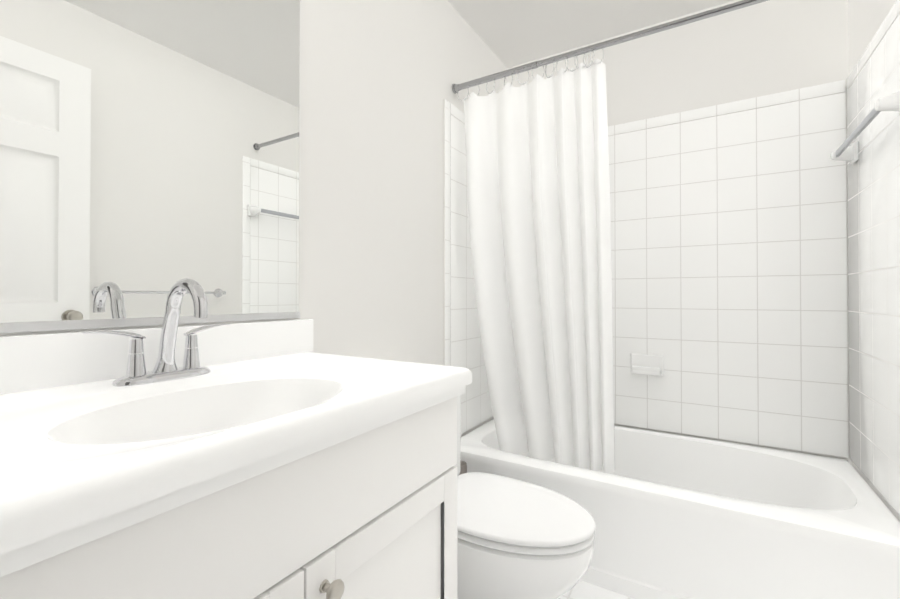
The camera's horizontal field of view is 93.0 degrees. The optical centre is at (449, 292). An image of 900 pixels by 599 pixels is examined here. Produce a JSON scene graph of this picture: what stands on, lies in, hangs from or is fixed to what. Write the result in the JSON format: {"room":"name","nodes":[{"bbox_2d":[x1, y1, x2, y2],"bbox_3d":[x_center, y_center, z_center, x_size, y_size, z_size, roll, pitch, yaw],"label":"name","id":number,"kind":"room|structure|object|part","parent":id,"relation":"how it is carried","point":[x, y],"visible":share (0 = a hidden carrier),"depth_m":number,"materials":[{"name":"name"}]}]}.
{"room":"bathroom","nodes":[
{"label":"bathroom","id":0,"kind":"room"},
{"bbox_2d":[0,0,506,436],"bbox_3d":[-0.408,-0.150,1.425,0.100,2.440,2.950,0,-1,31],"label":"wall","id":1,"kind":"structure","parent":0,"point":[378,79],"depth_m":1.56,"materials":[{"name":"white paint"}]},
{"bbox_2d":[0,0,299,332],"bbox_3d":[-0.746,-0.493,0.764,0.010,1.124,1.164,0,-1,31],"label":"mirror","id":2,"kind":"object","parent":1,"relation":"attached to","point":[149,154],"visible":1,"depth_m":0.92,"materials":[{"name":"clear glass"}]},
{"bbox_2d":[0,319,312,394],"bbox_3d":[-0.656,0.125,0.896,0.020,0.099,0.917,0,-1,31],"label":"backsplash","id":3,"kind":"structure","parent":1,"relation":"attached to","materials":[{"name":"white stone"}]},
{"bbox_2d":[444,99,450,365],"bbox_3d":[-0.013,0.044,1.969,0.008,1.866,0.052,0,-1,31],"label":"trim","id":4,"kind":"structure","parent":1,"relation":"attached to","point":[447,233],"depth_m":1.97,"materials":[{"name":"white tile"}]},
{"bbox_2d":[451,104,464,123],"bbox_3d":[0.173,-0.861,2.284,0.008,0.052,0.668,0,-1,31],"label":"cap","id":5,"kind":"object","parent":1,"relation":"attached to","point":[457,113],"visible":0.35,"depth_m":2.05,"materials":[{"name":"white tile"}]},
{"bbox_2d":[451,115,492,433],"bbox_3d":[0.173,-0.073,2.278,0.008,1.524,0.668,0,-1,31],"label":"wall tile","id":6,"kind":"structure","parent":1,"relation":"attached to","point":[467,353],"depth_m":2.10,"materials":[{"name":"white tile"}]},
{"bbox_2d":[448,0,733,67],"bbox_3d":[0.293,-1.423,1.010,1.740,0.100,2.950,0,-1,31],"label":"ceiling","id":7,"kind":"structure","parent":0,"point":[511,33],"depth_m":2.14,"materials":[{"name":"white paint"}]},
{"bbox_2d":[557,580,633,598],"bbox_3d":[0.293,1.117,0.989,1.740,0.100,2.950,0,-1,31],"label":"floor","id":8,"kind":"structure","parent":0,"point":[580,589],"depth_m":1.52,"materials":[{"name":"tile"}]},
{"bbox_2d":[0,278,471,598],"bbox_3d":[-0.422,0.518,0.752,0.566,1.094,0.918,0,-1,31],"label":"bathroom vanity","id":9,"kind":"object","parent":8,"relation":"on","point":[170,458],"visible":1,"depth_m":0.67,"materials":[{"name":"white paint"}]},
{"bbox_2d":[82,278,229,386],"bbox_3d":[-0.528,0.072,0.834,0.171,0.200,0.266,0,-1,31],"label":"faucet","id":10,"kind":"object","parent":9,"relation":"on","point":[165,373],"depth_m":0.84,"materials":[{"name":"silver metal"}]},
{"bbox_3d":[-0.218,0.317,0.625,0.018,0.158,0.878,0,-1,31],"label":"falsefront panel","id":11,"kind":"part","parent":9,"relation":"part of","materials":[{"name":"white paint"}]},
{"bbox_3d":[-0.332,0.672,0.434,0.019,0.544,0.437,0,-1,31],"label":"door","id":12,"kind":"part","parent":9,"relation":"part of","materials":[{"name":"white paint"}]},
{"bbox_3d":[-0.178,0.446,0.641,0.032,0.033,0.033,0,-1,31],"label":"knob","id":13,"kind":"part","parent":9,"relation":"part of","materials":[{"name":"silver metal"}]},
{"bbox_3d":[-0.104,0.675,0.811,0.019,0.544,0.437,0,-1,31],"label":"door","id":14,"kind":"part","parent":9,"relation":"part of","materials":[{"name":"white paint"}]},
{"bbox_2d":[459,461,466,474],"bbox_3d":[0.037,0.833,1.765,0.068,0.480,0.068,0,-1,31],"label":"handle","id":15,"kind":"object","parent":8,"relation":"on","point":[463,467],"visible":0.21,"depth_m":1.74,"materials":[{"name":"silver metal"}]},
{"bbox_2d":[454,395,595,598],"bbox_3d":[0.070,0.694,1.359,0.759,0.752,0.472,0,-1,31],"label":"toilet","id":16,"kind":"object","parent":8,"relation":"on","point":[517,539],"visible":0.52,"depth_m":1.15,"materials":[{"name":"white ceramic"}]},
{"bbox_3d":[-0.158,0.527,1.498,0.211,0.344,0.450,0,-1,31],"label":"tank","id":17,"kind":"part","parent":16,"relation":"part of","materials":[{"name":"white ceramic"}]},
{"bbox_3d":[0.180,0.672,1.292,0.497,0.020,0.366,0,-1,31],"label":"seat","id":18,"kind":"part","parent":16,"relation":"part of","materials":[{"name":"white plastic"}]},
{"bbox_3d":[0.180,0.648,1.292,0.501,0.022,0.370,0,-1,31],"label":"lid","id":19,"kind":"part","parent":16,"relation":"part of","materials":[{"name":"white plastic"}]},
{"bbox_2d":[461,419,899,598],"bbox_3d":[0.806,0.881,1.837,1.516,0.385,0.748,0,-1,31],"label":"bathtub","id":20,"kind":"object","parent":8,"relation":"on","point":[674,516],"visible":0.73,"depth_m":1.47,"materials":[{"name":"white ceramic"}]},
{"bbox_2d":[507,0,851,464],"bbox_3d":[1.032,-0.143,2.218,1.540,2.440,0.100,0,-1,31],"label":"wall","id":21,"kind":"structure","parent":0,"point":[769,47],"depth_m":2.01,"materials":[{"name":"white paint"}]},
{"bbox_2d":[608,80,845,135],"bbox_3d":[1.002,-0.862,2.178,1.524,0.052,0.008,0,-1,31],"label":"cap","id":22,"kind":"object","parent":21,"relation":"attached to","point":[831,88],"visible":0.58,"depth_m":1.98,"materials":[{"name":"white tile"}]},
{"bbox_2d":[608,92,848,457],"bbox_3d":[1.002,-0.074,2.172,1.524,1.524,0.008,0,-1,31],"label":"wall tile","id":23,"kind":"structure","parent":21,"relation":"attached to","point":[729,263],"depth_m":1.97,"materials":[{"name":"white tile"}]},
{"bbox_2d":[631,354,663,375],"bbox_3d":[0.987,0.363,2.143,0.152,0.104,0.052,0,-1,31],"label":"soap dish","id":24,"kind":"object","parent":23,"relation":"attached to","point":[646,364],"visible":1,"depth_m":2.14,"materials":[{"name":"white ceramic"}]},
{"bbox_2d":[848,0,899,521],"bbox_3d":[0.994,-0.157,0.574,0.100,2.440,2.950,0,-1,31],"label":"wall","id":25,"kind":"structure","parent":0,"point":[866,18],"depth_m":1.61,"materials":[{"name":"white paint"}]},
{"bbox_2d":[452,0,768,472],"bbox_3d":[0.699,-0.140,1.669,1.536,1.721,0.131,0,-1,31],"label":"shower curtain","id":26,"kind":"object","parent":25,"relation":"attached to","point":[538,181],"visible":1,"depth_m":1.81,"materials":[{"name":"white fabric"}]},
{"bbox_3d":[0.677,-0.978,1.639,1.536,0.046,0.046,0,-1,31],"label":"rod","id":27,"kind":"part","parent":26,"relation":"part of","materials":[{"name":"grey metal"}]},
{"bbox_2d":[847,14,899,515],"bbox_3d":[1.482,-0.079,1.484,0.008,1.524,0.668,0,-1,31],"label":"wall tile","id":28,"kind":"structure","parent":25,"relation":"attached to","point":[873,176],"depth_m":1.47,"materials":[{"name":"white tile"}]},
{"bbox_2d":[831,91,899,164],"bbox_3d":[1.417,-0.549,1.460,0.074,0.076,0.599,0,-1,31],"label":"towel rail","id":29,"kind":"object","parent":28,"relation":"attached to","point":[844,151],"visible":1,"depth_m":1.42,"materials":[{"name":"white ceramic"}]},
{"bbox_2d":[847,0,899,90],"bbox_3d":[1.482,-0.867,1.490,0.008,0.052,0.668,0,-1,31],"label":"cap","id":30,"kind":"object","parent":25,"relation":"attached to","point":[889,20],"visible":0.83,"depth_m":1.47,"materials":[{"name":"white tile"}]}
]}

